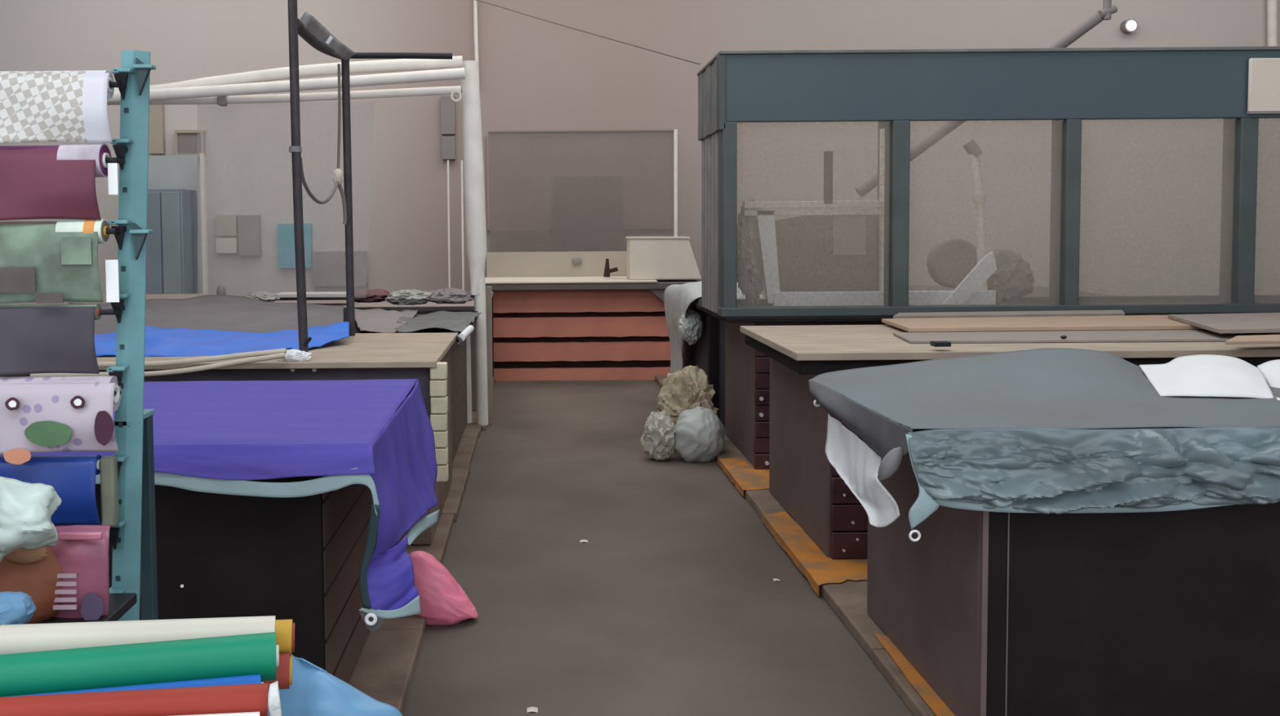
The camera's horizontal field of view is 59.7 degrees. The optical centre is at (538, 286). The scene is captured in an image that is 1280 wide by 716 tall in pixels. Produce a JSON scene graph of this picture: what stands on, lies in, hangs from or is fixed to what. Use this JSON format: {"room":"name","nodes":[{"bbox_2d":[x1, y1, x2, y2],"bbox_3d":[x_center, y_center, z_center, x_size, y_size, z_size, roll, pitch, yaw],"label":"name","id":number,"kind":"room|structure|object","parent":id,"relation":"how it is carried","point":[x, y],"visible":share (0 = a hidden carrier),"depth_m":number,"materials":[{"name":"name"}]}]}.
{"room":"textile workshop","nodes":[
{"label":"textile workshop","id":0,"kind":"room"},
{"bbox_2d":[0,0,1279,304],"bbox_3d":[1.482,-2.250,15.003,19.000,6.000,0.200,0,3,0],"label":"wall","id":1,"kind":"structure","parent":0,"point":[1150,200],"depth_m":14.91,"materials":[{"name":"paint"}]},
{"bbox_2d":[148,104,165,154],"bbox_3d":[-5.126,-2.162,14.855,0.202,0.746,0.100,0,3,0],"label":"sheet","id":2,"kind":"object","parent":1,"relation":"attached to","point":[157,141],"visible":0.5,"depth_m":14.81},
{"bbox_2d":[174,129,206,157],"bbox_3d":[-4.666,-1.920,14.853,0.389,0.360,0.130,0,3,0],"label":"vent box","id":3,"kind":"object","parent":1,"relation":"attached to","point":[187,142],"visible":0.79,"depth_m":14.82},
{"bbox_2d":[215,214,238,235],"bbox_3d":[-4.194,-0.828,14.925,0.270,0.278,0.100,0,3,0],"label":"notice sheet","id":4,"kind":"object","parent":1,"relation":"attached to","point":[226,224],"visible":1,"depth_m":14.88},
{"bbox_2d":[215,237,238,253],"bbox_3d":[-4.198,-0.560,14.939,0.272,0.202,0.100,0,3,0],"label":"notice sheet","id":5,"kind":"object","parent":1,"relation":"attached to","point":[224,245],"visible":1,"depth_m":14.89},
{"bbox_2d":[237,214,262,255],"bbox_3d":[-3.892,-0.698,14.932,0.288,0.540,0.100,0,3,0],"label":"notice board","id":6,"kind":"object","parent":1,"relation":"attached to","point":[249,226],"visible":1,"depth_m":14.88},
{"bbox_2d":[277,223,312,267],"bbox_3d":[-3.279,-0.556,14.940,0.442,0.595,0.100,0,3,0],"label":"board","id":7,"kind":"object","parent":1,"relation":"attached to","point":[286,234],"visible":0.79,"depth_m":14.89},
{"bbox_2d":[311,251,367,286],"bbox_3d":[-2.682,-0.245,14.957,0.723,0.468,0.100,0,3,0],"label":"board","id":8,"kind":"object","parent":1,"relation":"attached to","point":[329,269],"visible":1,"depth_m":14.91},
{"bbox_2d":[440,96,455,134],"bbox_3d":[-1.210,-2.299,14.850,0.185,0.503,0.100,0,3,0],"label":"electrical box","id":9,"kind":"object","parent":1,"relation":"hanging from","point":[447,104],"visible":1,"depth_m":14.80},
{"bbox_2d":[441,136,455,159],"bbox_3d":[-1.204,-1.867,14.872,0.172,0.306,0.100,0,3,0],"label":"electrical box","id":10,"kind":"object","parent":1,"relation":"hanging from","point":[448,143],"visible":1,"depth_m":14.82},
{"bbox_2d":[473,0,479,75],"bbox_3d":[-0.829,-3.472,14.738,0.071,1.582,0.056,0,3,0],"label":"conduit pipe","id":11,"kind":"object","parent":1,"relation":"attached to","point":[475,2],"visible":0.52,"depth_m":14.72,"materials":[{"name":"white paint"}]},
{"bbox_2d":[486,133,673,230],"bbox_3d":[0.566,-1.411,14.917,2.516,1.277,0.040,0,3,0],"label":"window","id":12,"kind":"structure","parent":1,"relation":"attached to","point":[606,150],"depth_m":14.89,"materials":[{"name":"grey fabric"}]},
{"bbox_2d":[1120,18,1137,33],"bbox_3d":[7.875,-3.477,14.771,0.178,0.178,0.140,0,3,0],"label":"round lamp","id":13,"kind":"object","parent":1,"relation":"attached to","point":[1130,25],"visible":1,"depth_m":14.72,"materials":[{"name":"white"}]},
{"bbox_2d":[1266,0,1277,46],"bbox_3d":[9.759,-3.586,14.736,0.170,1.361,0.119,0,3,0],"label":"conduit pipe","id":14,"kind":"object","parent":1,"relation":"attached to","point":[1272,5],"visible":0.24,"depth_m":14.70,"materials":[{"name":"white paint"}]},
{"bbox_2d":[402,379,914,715],"bbox_3d":[1.510,1.233,6.824,19.000,0.100,16.500,0,3,0],"label":"floor","id":15,"kind":"structure","parent":0,"point":[672,604],"depth_m":4.74,"materials":[{"name":"concrete"}]},
{"bbox_2d":[25,592,137,624],"bbox_3d":[-1.185,1.041,2.067,0.759,0.824,0.380,0,3,0],"label":"wire shelf","id":16,"kind":"object","parent":15,"relation":"on","point":[119,604],"visible":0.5,"depth_m":2.15,"materials":[{"name":"black metal"}]},
{"bbox_2d":[0,591,35,625],"bbox_3d":[-0.881,0.537,1.831,0.093,0.063,0.105,0,3,0],"label":"bag","id":17,"kind":"object","parent":16,"relation":"on","point":[15,607],"visible":0.78,"depth_m":1.81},
{"bbox_2d":[0,546,62,623],"bbox_3d":[-0.986,0.559,2.093,0.208,0.179,0.125,0,3,0],"label":"bag","id":18,"kind":"object","parent":16,"relation":"on","point":[33,572],"visible":0.57,"depth_m":2.05,"materials":[{"name":"brown plastic"}]},
{"bbox_2d":[48,524,110,620],"bbox_3d":[-0.886,0.558,2.111,0.150,0.202,0.088,0,3,0],"label":"packet","id":19,"kind":"object","parent":16,"relation":"on","point":[81,552],"visible":0.8,"depth_m":2.08,"materials":[{"name":"plastic"}]},
{"bbox_2d":[146,188,199,293],"bbox_3d":[-4.610,-0.180,13.893,0.506,2.078,0.630,0,3,0],"label":"locker","id":20,"kind":"object","parent":15,"relation":"on","point":[172,253],"visible":0.44,"depth_m":13.58,"materials":[{"name":"metal"}]},
{"bbox_2d":[147,155,201,293],"bbox_3d":[-4.758,-0.428,14.325,0.765,2.530,0.060,0,3,0],"label":"partition panel","id":21,"kind":"object","parent":15,"relation":"on","point":[164,171],"visible":0.29,"depth_m":14.24,"materials":[{"name":"paint"}]},
{"bbox_2d":[200,153,208,293],"bbox_3d":[-4.196,-0.409,13.936,0.043,2.525,0.080,0,3,0],"label":"post","id":22,"kind":"object","parent":15,"relation":"on","point":[202,161],"visible":0.64,"depth_m":13.89,"materials":[{"name":"metal"}]},
{"bbox_2d":[106,55,493,425],"bbox_3d":[-2.101,-0.322,8.503,3.457,2.818,0.501,0,3,0],"label":"frame","id":23,"kind":"object","parent":15,"relation":"on","point":[220,90],"visible":0.77,"depth_m":8.39,"materials":[{"name":"white paint"}]},
{"bbox_2d":[212,108,367,291],"bbox_3d":[-1.943,-0.669,8.536,1.378,1.519,0.080,0,3,0],"label":"curtain","id":24,"kind":"object","parent":23,"relation":"hanging from","point":[359,284],"visible":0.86,"depth_m":8.58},
{"bbox_2d":[267,654,402,715],"bbox_3d":[-0.369,1.042,1.990,0.331,0.757,0.145,1,3,18],"label":"sheet","id":25,"kind":"object","parent":15,"relation":"on","point":[313,691],"visible":0.69,"depth_m":1.97,"materials":[{"name":"fabric"}]},
{"bbox_2d":[348,377,495,714],"bbox_3d":[-1.813,1.210,6.292,2.755,0.052,10.042,0,3,0],"label":"platform","id":26,"kind":"structure","parent":15,"relation":"on","point":[384,670],"depth_m":4.07,"materials":[{"name":"wood"}]},
{"bbox_2d":[105,49,158,621],"bbox_3d":[-1.467,0.484,2.303,1.403,1.915,0.550,0,3,0],"label":"display rack","id":27,"kind":"object","parent":26,"relation":"on","point":[133,540],"visible":0.83,"depth_m":2.27,"materials":[{"name":"teal metal"}]},
{"bbox_2d":[0,475,62,562],"bbox_3d":[-0.962,0.425,1.970,0.208,0.181,0.088,0,3,0],"label":"bag","id":28,"kind":"object","parent":27,"relation":"hanging from","point":[27,509],"visible":1,"depth_m":1.95,"materials":[{"name":"plastic"}]},
{"bbox_2d":[0,454,119,524],"bbox_3d":[-1.212,0.413,2.234,0.716,0.146,0.061,0,3,0],"label":"roll","id":29,"kind":"object","parent":27,"relation":"on","point":[73,477],"visible":0.62,"depth_m":2.21,"materials":[{"name":"fabric"}]},
{"bbox_2d":[0,220,120,303],"bbox_3d":[-1.204,-0.045,2.205,0.738,0.168,0.070,0,3,0],"label":"roll","id":30,"kind":"object","parent":27,"relation":"on","point":[32,269],"visible":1,"depth_m":2.18,"materials":[{"name":"green fabric"}]},
{"bbox_2d":[55,218,110,264],"bbox_3d":[-0.907,-0.091,2.203,0.089,0.091,0.060,0,3,0],"label":"wrapper","id":31,"kind":"object","parent":30,"relation":"attached to","point":[74,251],"visible":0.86,"depth_m":2.17,"materials":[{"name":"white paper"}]},
{"bbox_2d":[0,375,121,464],"bbox_3d":[-1.202,0.265,2.217,0.737,0.167,0.090,0,3,0],"label":"roll","id":32,"kind":"object","parent":27,"relation":"on","point":[38,414],"visible":1,"depth_m":2.19,"materials":[{"name":"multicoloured fabric"}]},
{"bbox_2d":[0,303,122,375],"bbox_3d":[-1.207,0.109,2.220,0.730,0.144,0.057,0,3,0],"label":"roll","id":33,"kind":"object","parent":27,"relation":"on","point":[35,339],"visible":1,"depth_m":2.20,"materials":[{"name":"grey"}]},
{"bbox_2d":[0,145,125,220],"bbox_3d":[-1.203,-0.202,2.196,0.744,0.154,0.072,0,3,0],"label":"roll","id":34,"kind":"object","parent":27,"relation":"on","point":[34,184],"visible":0.98,"depth_m":2.17,"materials":[{"name":"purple fabric"}]},
{"bbox_2d":[57,142,111,177],"bbox_3d":[-0.901,-0.252,2.200,0.082,0.068,0.067,0,3,0],"label":"wrapper","id":35,"kind":"object","parent":34,"relation":"attached to","point":[66,151],"visible":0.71,"depth_m":2.17,"materials":[{"name":"paper"}]},
{"bbox_2d":[0,70,126,143],"bbox_3d":[-1.200,-0.351,2.189,0.751,0.149,0.071,0,3,0],"label":"roll","id":36,"kind":"object","parent":27,"relation":"on","point":[66,105],"visible":1,"depth_m":2.16,"materials":[{"name":"white fabric"}]},
{"bbox_2d":[99,455,119,526],"bbox_3d":[-0.866,0.413,2.237,0.030,0.142,0.025,0,3,0],"label":"pouch","id":37,"kind":"object","parent":27,"relation":"hanging from","point":[108,464],"visible":0.9,"depth_m":2.23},
{"bbox_2d":[0,332,457,544],"bbox_3d":[-1.708,0.760,5.837,2.572,0.892,1.420,0,3,0],"label":"countertop","id":38,"kind":"structure","parent":26,"relation":"on","point":[425,357],"depth_m":5.19,"materials":[{"name":"beige wood"}]},
{"bbox_2d":[30,352,284,376],"bbox_3d":[-1.722,0.355,5.019,1.148,0.105,0.034,0,3,0],"label":"hose","id":39,"kind":"object","parent":38,"relation":"attached to","point":[154,373],"visible":0.75,"depth_m":5.01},
{"bbox_2d":[97,348,286,367],"bbox_3d":[-1.722,0.326,5.048,1.147,0.084,0.034,0,3,0],"label":"hose","id":40,"kind":"object","parent":38,"relation":"attached to","point":[167,362],"visible":0.71,"depth_m":5.04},
{"bbox_2d":[68,294,343,333],"bbox_3d":[-2.354,0.187,7.444,2.428,0.156,1.951,0,3,0],"label":"sheet","id":41,"kind":"object","parent":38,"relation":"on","point":[228,313],"visible":0.56,"depth_m":7.34,"materials":[{"name":"fabric"}]},
{"bbox_2d":[94,321,349,356],"bbox_3d":[-1.940,0.274,5.836,1.873,0.115,0.973,0,3,0],"label":"fabric","id":42,"kind":"object","parent":38,"relation":"on","point":[159,341],"visible":0.66,"depth_m":5.71,"materials":[{"name":"fabric"}]},
{"bbox_2d":[279,0,452,361],"bbox_3d":[-1.042,-0.574,5.814,0.578,1.794,1.441,1,3,26],"label":"frame","id":43,"kind":"object","parent":38,"relation":"on","point":[310,29],"visible":0.87,"depth_m":5.26,"materials":[{"name":"black metal"}]},
{"bbox_2d":[301,63,346,224],"bbox_3d":[-1.125,-0.777,5.744,0.070,0.903,1.071,0,3,0],"label":"cable","id":44,"kind":"object","parent":43,"relation":"hanging from","point":[337,177],"visible":0.95,"depth_m":6.24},
{"bbox_2d":[457,324,474,341],"bbox_3d":[-0.430,0.273,6.573,0.044,0.060,0.403,0,3,4],"label":"peg","id":45,"kind":"object","parent":38,"relation":"on","point":[468,330],"visible":0.95,"depth_m":6.50,"materials":[{"name":"plastic"}]},
{"bbox_2d":[54,384,414,684],"bbox_3d":[-1.393,0.868,3.820,1.800,0.882,1.300,0,3,0],"label":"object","id":46,"kind":"structure","parent":26,"relation":"on","point":[297,559],"depth_m":3.25,"materials":[{"name":"wood"}]},
{"bbox_2d":[0,378,439,631],"bbox_3d":[-1.340,0.681,3.791,1.995,0.533,1.419,0,3,0],"label":"tarpaulin","id":47,"kind":"object","parent":46,"relation":"on","point":[210,436],"visible":0.88,"depth_m":3.33,"materials":[{"name":"fabric"}]},
{"bbox_2d":[366,379,438,610],"bbox_3d":[-0.422,0.653,3.799,0.150,0.486,1.400,0,3,0],"label":"drape","id":48,"kind":"object","parent":47,"relation":"hanging from","point":[402,463],"depth_m":3.38,"materials":[{"name":"fabric"}]},
{"bbox_2d":[16,291,493,410],"bbox_3d":[-2.523,0.551,10.137,4.145,0.872,2.090,0,3,0],"label":"countertop","id":49,"kind":"structure","parent":26,"relation":"on","point":[331,302],"depth_m":9.43,"materials":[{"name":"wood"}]},
{"bbox_2d":[276,291,346,300],"bbox_3d":[-1.884,0.076,9.366,0.637,0.054,0.300,0,3,0],"label":"tray","id":50,"kind":"object","parent":49,"relation":"on","point":[317,295],"visible":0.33,"depth_m":9.24,"materials":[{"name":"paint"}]},
{"bbox_2d":[343,306,478,462],"bbox_3d":[-2.527,0.671,7.845,4.135,0.872,2.400,0,3,0],"label":"countertop","id":51,"kind":"structure","parent":26,"relation":"on","point":[458,354],"depth_m":7.83,"materials":[{"name":"brown wood"}]},
{"bbox_2d":[216,284,226,294],"bbox_3d":[-2.465,0.038,8.613,0.071,0.124,0.071,0,3,0],"label":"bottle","id":52,"kind":"object","parent":51,"relation":"on","point":[221,290],"visible":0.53,"depth_m":8.59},
{"bbox_2d":[241,291,279,302],"bbox_3d":[-2.239,0.079,8.922,0.323,0.087,0.341,0,3,0],"label":"wrap","id":53,"kind":"object","parent":51,"relation":"on","point":[265,296],"visible":0.7,"depth_m":8.84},
{"bbox_2d":[345,288,391,302],"bbox_3d":[-1.347,0.070,8.808,0.354,0.103,0.322,0,3,0],"label":"cloth","id":54,"kind":"object","parent":51,"relation":"on","point":[375,295],"visible":0.73,"depth_m":8.70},
{"bbox_2d":[385,288,433,305],"bbox_3d":[-0.981,0.075,8.420,0.343,0.115,0.342,1,3,20],"label":"heap","id":55,"kind":"object","parent":51,"relation":"on","point":[409,296],"visible":0.99,"depth_m":8.31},
{"bbox_2d":[394,311,482,332],"bbox_3d":[-0.699,0.226,7.375,0.581,0.057,1.508,0,3,0],"label":"film","id":56,"kind":"object","parent":51,"relation":"on","point":[437,321],"visible":0.96,"depth_m":7.27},
{"bbox_2d":[354,308,417,333],"bbox_3d":[-1.099,0.220,7.372,0.489,0.056,1.724,-1,3,-3],"label":"film","id":57,"kind":"object","parent":56,"relation":"on","point":[375,320],"visible":0.88,"depth_m":7.33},
{"bbox_2d":[427,287,474,303],"bbox_3d":[-0.682,0.066,8.504,0.397,0.120,0.335,0,3,0],"label":"heap","id":58,"kind":"object","parent":51,"relation":"on","point":[450,295],"visible":0.89,"depth_m":8.39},
{"bbox_2d":[456,335,462,346],"bbox_3d":[-0.494,0.291,6.334,0.086,0.055,1.231,-1,3,-11],"label":"cord","id":59,"kind":"object","parent":51,"relation":"on","point":[460,339],"visible":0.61,"depth_m":5.97,"materials":[{"name":"plastic"}]},
{"bbox_3d":[-1.002,1.060,1.462,1.180,0.845,0.310,0,3,0],"label":"display table","id":60,"kind":"object","parent":26,"relation":"on","visible":0},
{"bbox_2d":[3,674,263,697],"bbox_3d":[-0.986,0.557,1.371,1.254,0.072,0.040,-1,3,-16],"label":"roll","id":61,"kind":"object","parent":60,"relation":"on","point":[254,678],"visible":0.18,"depth_m":1.51,"materials":[{"name":"fabric"}]},
{"bbox_2d":[0,631,279,697],"bbox_3d":[-0.980,0.534,1.435,1.254,0.083,0.066,-1,3,-14],"label":"roll","id":62,"kind":"object","parent":61,"relation":"on","point":[213,657],"visible":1,"depth_m":1.52,"materials":[{"name":"green fabric"}]},
{"bbox_2d":[0,615,275,654],"bbox_3d":[-1.008,0.509,1.538,1.251,0.118,0.060,-1,3,-12],"label":"roll","id":63,"kind":"object","parent":62,"relation":"on","point":[28,637],"visible":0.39,"depth_m":1.60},
{"bbox_2d":[0,683,269,715],"bbox_3d":[-0.970,0.540,1.348,1.254,0.099,0.047,-1,3,-12],"label":"roll","id":64,"kind":"object","parent":60,"relation":"on","point":[243,698],"visible":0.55,"depth_m":1.43,"materials":[{"name":"red fabric"}]},
{"bbox_2d":[268,680,281,715],"bbox_3d":[-0.345,0.548,1.455,0.017,0.057,0.017,0,3,0],"label":"plastic wrapping","id":65,"kind":"object","parent":64,"relation":"attached to","point":[274,704],"visible":1,"depth_m":1.45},
{"bbox_2d":[177,711,259,715],"bbox_3d":[-0.966,0.543,1.278,1.250,0.136,0.044,-1,3,-15],"label":"roll","id":66,"kind":"object","parent":60,"relation":"on","point":[249,713],"visible":1,"depth_m":1.43,"materials":[{"name":"fabric"}]},
{"bbox_2d":[261,653,293,689],"bbox_3d":[-0.991,0.579,1.571,1.255,0.088,0.052,-1,3,-11],"label":"roll","id":67,"kind":"object","parent":60,"relation":"on","point":[284,672],"visible":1,"depth_m":1.67,"materials":[{"name":"fabric"}]},
{"bbox_2d":[275,619,294,656],"bbox_3d":[-0.997,0.535,1.612,1.255,0.102,0.055,-1,3,-11],"label":"roll","id":68,"kind":"object","parent":67,"relation":"on","point":[284,628],"visible":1,"depth_m":1.71,"materials":[{"name":"fabric"}]},
{"bbox_2d":[409,551,478,625],"bbox_3d":[-0.391,1.183,4.388,0.301,0.279,0.202,0,3,0],"label":"cloth","id":69,"kind":"object","parent":15,"relation":"on","point":[443,601],"visible":0.78,"depth_m":4.32,"materials":[{"name":"fabric"}]},
{"bbox_2d":[447,160,450,287],"bbox_3d":[-1.000,-0.253,12.418,0.020,2.322,0.030,0,3,0],"label":"wall strip","id":70,"kind":"object","parent":15,"relation":"on","point":[448,186],"visible":0.64,"depth_m":12.38,"materials":[{"name":"white paint"}]},
{"bbox_2d":[461,160,464,290],"bbox_3d":[-0.846,-0.254,12.418,0.021,2.321,0.030,0,3,0],"label":"wall strip","id":71,"kind":"object","parent":15,"relation":"on","point":[462,194],"visible":0.64,"depth_m":12.38,"materials":[{"name":"white paint"}]},
{"bbox_2d":[492,228,549,252],"bbox_3d":[-0.213,0.043,13.971,0.703,1.554,0.500,0,3,0],"label":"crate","id":72,"kind":"object","parent":15,"relation":"on","point":[529,240],"visible":0.24,"depth_m":13.69,"materials":[{"name":"grey plastic"}]},
{"bbox_2d":[526,706,537,712],"bbox_3d":[-0.020,1.362,3.571,0.036,0.005,0.036,0,3,0],"label":"paper scrap","id":73,"kind":"object","parent":15,"relation":"on","point":[529,708],"visible":1,"depth_m":3.57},
{"bbox_2d":[486,251,626,277],"bbox_3d":[0.326,0.259,12.245,1.787,1.296,0.130,0,3,0],"label":"backboard","id":74,"kind":"object","parent":15,"relation":"on","point":[534,264],"visible":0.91,"depth_m":12.20,"materials":[{"name":"wood"}]},
{"bbox_2d":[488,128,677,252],"bbox_3d":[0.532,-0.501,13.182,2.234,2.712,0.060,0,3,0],"label":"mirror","id":75,"kind":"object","parent":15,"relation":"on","point":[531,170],"visible":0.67,"depth_m":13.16,"materials":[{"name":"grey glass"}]},
{"bbox_2d":[579,539,587,542],"bbox_3d":[0.225,1.260,5.494,0.040,0.005,0.040,0,3,0],"label":"paper scrap","id":76,"kind":"object","parent":15,"relation":"on","point":[580,540],"visible":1,"depth_m":5.49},
{"bbox_2d":[551,174,623,251],"bbox_3d":[0.618,-0.291,13.954,0.877,2.210,0.500,0,3,0],"label":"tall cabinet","id":77,"kind":"object","parent":15,"relation":"on","point":[564,239],"visible":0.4,"depth_m":13.67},
{"bbox_2d":[484,275,702,381],"bbox_3d":[0.585,0.424,11.713,2.336,1.025,1.050,0,3,0],"label":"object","id":78,"kind":"structure","parent":15,"relation":"on","point":[611,327],"depth_m":11.33,"materials":[{"name":"wood"}]},
{"bbox_2d":[603,258,617,276],"bbox_3d":[0.763,-0.202,11.706,0.155,0.195,0.070,0,3,0],"label":"faucet","id":79,"kind":"object","parent":78,"relation":"on","point":[607,270],"visible":1,"depth_m":11.69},
{"bbox_2d":[625,236,701,279],"bbox_3d":[1.291,-0.306,11.508,0.740,0.442,0.440,0,3,0],"label":"box","id":80,"kind":"object","parent":78,"relation":"on","point":[648,258],"visible":1,"depth_m":11.30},
{"bbox_2d":[640,409,675,461],"bbox_3d":[0.805,0.991,7.397,0.244,0.334,0.272,0,3,0],"label":"sack","id":81,"kind":"object","parent":15,"relation":"on","point":[657,442],"visible":0.99,"depth_m":7.32,"materials":[{"name":"fabric"}]},
{"bbox_2d":[673,406,725,462],"bbox_3d":[1.066,0.976,7.386,0.362,0.362,0.353,0,3,0],"label":"sack","id":82,"kind":"object","parent":15,"relation":"on","point":[699,434],"visible":0.97,"depth_m":7.26,"materials":[{"name":"fabric"}]},
{"bbox_2d":[656,364,718,425],"bbox_3d":[1.039,0.842,7.714,0.430,0.595,0.350,0,3,0],"label":"sack","id":83,"kind":"object","parent":82,"relation":"on","point":[689,388],"visible":0.45,"depth_m":7.61,"materials":[{"name":"fabric"}]},
{"bbox_2d":[654,375,955,715],"bbox_3d":[3.037,1.170,6.292,3.746,0.056,10.042,0,3,0],"label":"wooden platform","id":84,"kind":"structure","parent":15,"relation":"on","point":[842,582],"depth_m":4.71,"materials":[{"name":"orange paint"}]},
{"bbox_2d":[682,285,1115,426],"bbox_3d":[2.854,0.518,9.251,3.300,0.947,1.980,0,3,0],"label":"countertop","id":85,"kind":"structure","parent":84,"relation":"on","point":[708,353],"depth_m":8.54,"materials":[{"name":"grey wood"}]},
{"bbox_2d":[663,280,764,373],"bbox_3d":[1.405,0.458,9.223,0.599,1.058,1.830,0,3,0],"label":"draped cloth","id":86,"kind":"object","parent":85,"relation":"on","point":[683,324],"visible":0.75,"depth_m":9.02,"materials":[{"name":"white fabric"}]},
{"bbox_2d":[854,0,1117,196],"bbox_3d":[3.349,-1.418,8.321,1.922,1.464,0.123,0,3,0],"label":"leaning pole","id":87,"kind":"object","parent":85,"relation":"on","point":[1104,13],"visible":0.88,"depth_m":8.31,"materials":[{"name":"metal"}]},
{"bbox_2d":[696,302,1247,469],"bbox_3d":[3.375,0.610,7.404,4.460,0.947,1.280,0,3,0],"label":"countertop","id":88,"kind":"structure","parent":84,"relation":"on","point":[747,369],"depth_m":6.97,"materials":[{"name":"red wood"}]},
{"bbox_2d":[736,197,764,306],"bbox_3d":[1.410,-0.226,7.354,0.226,0.739,0.296,0,3,0],"label":"film","id":89,"kind":"object","parent":88,"relation":"on","point":[750,280],"visible":0.79,"depth_m":7.26,"materials":[{"name":"plastic"}]},
{"bbox_2d":[742,128,995,306],"bbox_3d":[2.150,-0.452,7.222,1.641,1.155,0.130,0,3,0],"label":"stand","id":90,"kind":"object","parent":88,"relation":"on","point":[765,219],"visible":0.62,"depth_m":7.20,"materials":[{"name":"white plastic"}]},
{"bbox_2d":[774,214,879,292],"bbox_3d":[1.966,-0.211,7.311,0.832,0.555,0.029,0,3,0],"label":"mesh netting","id":91,"kind":"object","parent":90,"relation":"attached to","point":[797,230],"visible":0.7,"depth_m":7.31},
{"bbox_2d":[832,214,866,254],"bbox_3d":[2.029,-0.347,7.238,0.211,0.274,0.010,0,3,0],"label":"paper card","id":92,"kind":"object","parent":90,"relation":"attached to","point":[849,231],"visible":1,"depth_m":7.23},
{"bbox_2d":[926,238,977,288],"bbox_3d":[2.834,-0.164,7.563,0.339,0.339,0.120,0,3,0],"label":"round tin","id":93,"kind":"object","parent":88,"relation":"on","point":[949,261],"visible":0.77,"depth_m":7.50,"materials":[{"name":"metal"}]},
{"bbox_2d":[942,251,997,304],"bbox_3d":[2.789,-0.057,7.173,0.345,0.339,0.030,0,3,0],"label":"board","id":94,"kind":"object","parent":88,"relation":"on","point":[986,266],"visible":1,"depth_m":7.16,"materials":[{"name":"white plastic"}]},
{"bbox_2d":[962,137,987,290],"bbox_3d":[2.836,-0.432,7.314,0.320,1.089,0.150,0,3,0],"label":"lamp stand","id":95,"kind":"object","parent":88,"relation":"on","point":[980,198],"visible":0.62,"depth_m":7.26,"materials":[{"name":"white paint"}]},
{"bbox_2d":[697,46,1279,316],"bbox_3d":[3.208,-0.665,7.241,4.223,1.621,0.970,0,3,0],"label":"frame","id":96,"kind":"object","parent":88,"relation":"on","point":[893,88],"visible":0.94,"depth_m":6.75,"materials":[{"name":"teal metal"}]},
{"bbox_2d":[475,0,700,64],"bbox_3d":[0.195,-2.679,11.125,0.343,1.915,7.136,-1,3,-18],"label":"wire","id":97,"kind":"object","parent":96,"relation":"attached to","point":[476,0],"visible":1,"depth_m":10.25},
{"bbox_2d":[1246,57,1279,114],"bbox_3d":[4.496,-1.220,6.722,0.382,0.337,0.026,0,3,0],"label":"blank sign","id":98,"kind":"object","parent":96,"relation":"attached to","point":[1264,73],"visible":1,"depth_m":6.71,"materials":[{"name":"plastic"}]},
{"bbox_2d":[893,310,1124,318],"bbox_3d":[2.794,0.168,6.559,1.506,0.030,0.241,-1,3,-3],"label":"plank","id":99,"kind":"object","parent":88,"relation":"on","point":[1062,313],"visible":0.71,"depth_m":6.47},
{"bbox_2d":[986,248,1034,302],"bbox_3d":[3.166,-0.073,7.509,0.383,0.370,0.272,0,3,0],"label":"sack","id":100,"kind":"object","parent":88,"relation":"on","point":[1013,278],"visible":0.74,"depth_m":7.42,"materials":[{"name":"fabric"}]},
{"bbox_2d":[740,324,1279,559],"bbox_3d":[3.168,0.689,5.555,4.075,0.987,1.380,0,3,0],"label":"work table","id":101,"kind":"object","parent":84,"relation":"on","point":[802,479],"depth_m":5.12,"materials":[{"name":"red wood"}]},
{"bbox_2d":[881,315,1203,332],"bbox_3d":[2.751,0.192,5.937,1.762,0.020,0.690,0,3,0],"label":"plank","id":102,"kind":"object","parent":101,"relation":"on","point":[1118,322],"visible":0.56,"depth_m":5.79,"materials":[{"name":"wood"}]},
{"bbox_2d":[1168,312,1279,333],"bbox_3d":[3.573,0.177,5.680,0.589,0.020,1.296,1,3,28],"label":"plank","id":103,"kind":"object","parent":102,"relation":"on","point":[1249,322],"visible":1,"depth_m":5.57,"materials":[{"name":"wood"}]},
{"bbox_2d":[893,328,1266,343],"bbox_3d":[2.638,0.239,5.407,1.802,0.012,0.518,0,3,0],"label":"plank","id":104,"kind":"object","parent":101,"relation":"on","point":[1180,335],"visible":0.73,"depth_m":5.33,"materials":[{"name":"wood"}]},
{"bbox_2d":[1225,334,1279,344],"bbox_3d":[3.213,0.228,4.813,0.641,0.014,0.257,-1,3,-10],"label":"plank","id":105,"kind":"object","parent":101,"relation":"on","point":[1260,339],"visible":1,"depth_m":4.74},
{"bbox_2d":[866,426,1279,715],"bbox_3d":[2.732,0.824,3.699,3.350,0.919,1.140,0,3,0],"label":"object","id":106,"kind":"structure","parent":84,"relation":"on","point":[1164,613],"depth_m":3.17,"materials":[{"name":"brown wood"}]},
{"bbox_2d":[808,347,1279,542],"bbox_3d":[2.685,0.460,3.568,3.441,0.415,1.174,0,3,0],"label":"tarpaulin","id":107,"kind":"object","parent":106,"relation":"on","point":[1005,434],"visible":0.98,"depth_m":3.08,"materials":[{"name":"plastic"}]},
{"bbox_2d":[825,413,900,527],"bbox_3d":[1.023,0.592,3.578,0.046,0.286,0.518,-1,3,-9],"label":"cloth","id":108,"kind":"object","parent":107,"relation":"hanging from","point":[857,464],"visible":0.98,"depth_m":3.52,"materials":[{"name":"fabric"}]},
{"bbox_2d":[1138,354,1273,398],"bbox_3d":[2.316,0.310,3.869,0.391,0.080,0.799,1,3,29],"label":"sheet","id":109,"kind":"object","parent":107,"relation":"on","point":[1200,375],"visible":1,"depth_m":3.77,"materials":[{"name":"fabric"}]},
{"bbox_2d":[1257,359,1279,399],"bbox_3d":[2.717,0.321,3.875,0.337,0.061,0.938,1,4,32],"label":"sheet","id":110,"kind":"object","parent":107,"relation":"on","point":[1270,370],"visible":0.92,"depth_m":4.04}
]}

